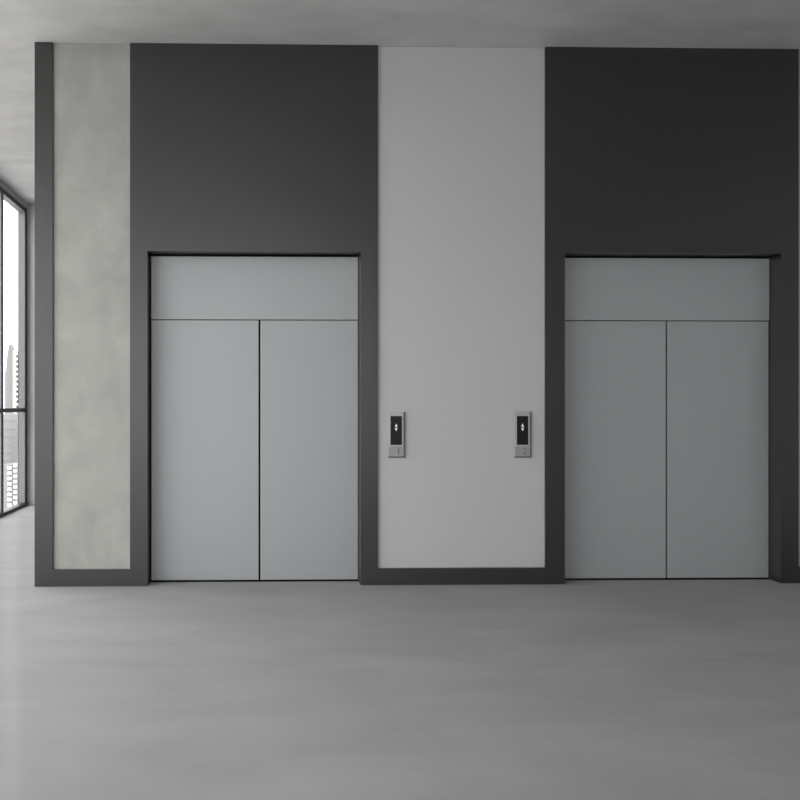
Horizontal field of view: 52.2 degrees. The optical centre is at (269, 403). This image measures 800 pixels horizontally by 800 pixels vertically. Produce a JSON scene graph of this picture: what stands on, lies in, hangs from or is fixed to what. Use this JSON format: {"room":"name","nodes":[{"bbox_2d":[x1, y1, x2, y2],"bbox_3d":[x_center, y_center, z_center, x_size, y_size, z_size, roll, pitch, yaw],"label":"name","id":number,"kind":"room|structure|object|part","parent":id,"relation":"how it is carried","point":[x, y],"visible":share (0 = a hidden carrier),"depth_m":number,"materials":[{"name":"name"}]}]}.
{"room":"elevator lobby","nodes":[
{"label":"elevator lobby","id":0,"kind":"room"},
{"bbox_2d":[27,204,34,504],"bbox_3d":[-3.040,-0.775,12.645,1.784,4.710,0.250,0,0,-1],"label":"wall","id":1,"kind":"structure","parent":0,"point":[30,207],"depth_m":12.51,"materials":[{"name":"grey paint"}]},
{"bbox_2d":[0,180,26,208],"bbox_3d":[-3.646,-3.087,5.499,0.010,0.086,14.011,0,0,-1],"label":"trim","id":2,"kind":"structure","parent":1,"relation":"attached to","point":[4,186],"depth_m":11.78,"materials":[{"name":"grey paint"}]},
{"bbox_2d":[3,189,27,515],"bbox_3d":[-3.817,-0.775,11.887,0.133,4.710,1.165,0,0,-1],"label":"window","id":3,"kind":"structure","parent":1,"relation":"in","point":[22,211],"depth_m":12.40,"materials":[{"name":"grey metal"}]},
{"bbox_2d":[0,505,799,799],"bbox_3d":[1.751,1.705,1.881,10.922,0.250,21.970,0,0,-1],"label":"floor","id":4,"kind":"structure","parent":0,"point":[574,689],"depth_m":4.41,"materials":[{"name":"concrete"}]},
{"bbox_2d":[0,186,4,517],"bbox_3d":[-3.793,-0.775,10.722,0.133,4.710,1.165,0,0,-1],"label":"window","id":5,"kind":"structure","parent":4,"relation":"on","point":[2,513],"depth_m":11.24,"materials":[{"name":"grey metal"}]},
{"bbox_3d":[-3.809,-0.775,10.722,0.101,4.710,1.165,0,0,-1],"label":"frame","id":6,"kind":"part","parent":5,"relation":"part of","materials":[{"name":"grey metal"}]},
{"bbox_2d":[0,0,799,203],"bbox_3d":[1.751,-3.255,1.881,10.922,0.250,21.970,0,0,-1],"label":"ceiling","id":7,"kind":"structure","parent":0,"point":[743,24],"depth_m":6.60,"materials":[{"name":"grey paint"}]},
{"bbox_2d":[35,42,799,586],"bbox_3d":[2.411,-0.775,7.115,8.888,4.710,0.215,0,0,-1],"label":"wall","id":8,"kind":"structure","parent":0,"point":[236,149],"depth_m":7.00,"materials":[{"name":"black paint"}]},
{"bbox_2d":[53,44,129,568],"bbox_3d":[-1.544,-0.847,7.044,0.663,4.562,0.190,0,0,-1],"label":"panel","id":9,"kind":"object","parent":8,"relation":"attached to","point":[91,82],"visible":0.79,"depth_m":6.95,"materials":[{"name":"grey concrete"}]},
{"bbox_2d":[150,256,357,581],"bbox_3d":[-0.134,0.128,7.140,1.852,2.904,0.058,0,0,-1],"label":"elevator","id":10,"kind":"object","parent":8,"relation":"attached to","point":[254,359],"visible":1,"depth_m":7.12,"materials":[{"name":"metal"}]},
{"bbox_3d":[-0.573,0.410,7.130,0.953,2.311,0.033,0,0,-1],"label":"door","id":11,"kind":"part","parent":10,"relation":"part of","materials":[{"name":"metal"}]},
{"bbox_3d":[-0.134,1.577,7.139,1.852,0.006,0.053,0,0,-1],"label":"sill","id":12,"kind":"part","parent":10,"relation":"part of","materials":[{"name":"black"}]},
{"bbox_3d":[-0.130,-1.030,7.133,1.839,0.559,0.045,0,0,-1],"label":"header panel","id":13,"kind":"part","parent":10,"relation":"part of","materials":[{"name":"metal"}]},
{"bbox_3d":[0.354,0.410,7.149,0.870,2.311,0.033,0,0,-1],"label":"door","id":14,"kind":"part","parent":10,"relation":"part of","materials":[{"name":"metal"}]},
{"bbox_2d":[378,47,544,567],"bbox_3d":[1.682,-0.847,7.110,1.470,4.562,0.190,0,0,-1],"label":"panel","id":15,"kind":"object","parent":8,"relation":"attached to","point":[461,130],"visible":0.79,"depth_m":7.01,"materials":[{"name":"grey paint"}]},
{"bbox_2d":[388,412,404,457],"bbox_3d":[1.112,0.270,6.988,0.150,0.400,0.031,0,0,-1],"label":"panel","id":16,"kind":"object","parent":15,"relation":"attached to","point":[396,420],"visible":1,"depth_m":6.97,"materials":[{"name":"grey metal"}]},
{"bbox_3d":[1.100,0.414,6.976,0.123,0.084,0.003,0,0,-1],"label":"control plate","id":17,"kind":"part","parent":16,"relation":"part of","materials":[{"name":"grey metal"}]},
{"bbox_2d":[514,412,530,457],"bbox_3d":[2.222,0.270,7.010,0.150,0.400,0.031,0,0,-1],"label":"panel","id":18,"kind":"object","parent":15,"relation":"attached to","point":[522,420],"visible":1,"depth_m":7.00,"materials":[{"name":"grey metal"}]},
{"bbox_3d":[2.209,0.414,6.998,0.123,0.084,0.003,0,0,-1],"label":"control plate","id":19,"kind":"part","parent":18,"relation":"part of","materials":[{"name":"grey metal"}]},
{"bbox_2d":[565,257,768,579],"bbox_3d":[3.547,0.128,7.215,1.917,2.904,0.058,0,0,-1],"label":"elevator","id":20,"kind":"object","parent":8,"relation":"attached to","point":[666,359],"visible":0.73,"depth_m":7.20,"materials":[{"name":"metal"}]},
{"bbox_3d":[3.083,0.410,7.205,0.967,2.311,0.033,0,0,-1],"label":"door","id":21,"kind":"part","parent":20,"relation":"part of","materials":[{"name":"metal"}]},
{"bbox_3d":[3.547,1.577,7.215,1.917,0.006,0.053,0,0,-1],"label":"sill","id":22,"kind":"part","parent":20,"relation":"part of","materials":[{"name":"black"}]},
{"bbox_3d":[3.552,-1.030,7.209,1.904,0.559,0.045,0,0,-1],"label":"header panel","id":23,"kind":"part","parent":20,"relation":"part of","materials":[{"name":"metal"}]},
{"bbox_3d":[4.043,0.410,7.225,0.921,2.311,0.033,0,0,-1],"label":"door","id":24,"kind":"part","parent":20,"relation":"part of","materials":[{"name":"metal"}]},
{"bbox_2d":[799,50,799,565],"bbox_3d":[5.410,-0.847,7.186,1.484,4.562,0.190,0,0,-1],"label":"panel","id":25,"kind":"object","parent":8,"relation":"attached to","point":[799,50],"visible":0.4,"depth_m":7.08,"materials":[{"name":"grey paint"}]},
{"label":"outside","id":26,"kind":"structure","parent":0,"visible":0},
{"bbox_3d":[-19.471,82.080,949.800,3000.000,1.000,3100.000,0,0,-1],"label":"ground","id":27,"kind":"structure","parent":26,"visible":0},
{"bbox_2d":[5,344,14,412],"bbox_3d":[-290.633,7.080,901.233,10.600,149.000,14.000,0,0,-1],"label":"office tower","id":28,"kind":"structure","parent":27,"relation":"on","point":[9,363],"depth_m":894.35,"materials":[{"name":"grey concrete"}]},
{"bbox_3d":[-290.533,-51.920,901.235,9.600,31.000,12.000,0,0,-1],"label":"tower crown","id":29,"kind":"part","parent":28,"relation":"part of","materials":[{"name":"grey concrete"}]},
{"bbox_2d":[3,413,17,509],"bbox_3d":[-139.243,43.330,425.160,19.000,76.500,16.150,0,0,-1],"label":"office block","id":30,"kind":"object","parent":27,"relation":"on","point":[10,420],"visible":0.02,"depth_m":417.34,"materials":[{"name":"grey"}]},
{"bbox_2d":[4,462,17,508],"bbox_3d":[-122.054,54.930,384.379,6.900,53.300,14.400,0,0,-1],"label":"apartment block","id":31,"kind":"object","parent":27,"relation":"on","point":[10,469],"visible":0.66,"depth_m":378.14,"materials":[{"name":"grey concrete"}]},
{"bbox_2d":[13,350,17,412],"bbox_3d":[-146.002,24.830,484.059,14.300,113.500,14.100,0,0,-1],"label":"apartment tower","id":32,"kind":"structure","parent":27,"relation":"on","point":[15,353],"depth_m":476.85,"materials":[{"name":"grey concrete"}]},
{"bbox_2d":[13,423,17,461],"bbox_3d":[-121.339,45.580,405.598,12.600,72.000,16.000,0,0,-1],"label":"office block","id":33,"kind":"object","parent":27,"relation":"on","point":[15,445],"visible":0.11,"depth_m":397.55,"materials":[{"name":"grey"}]}
]}

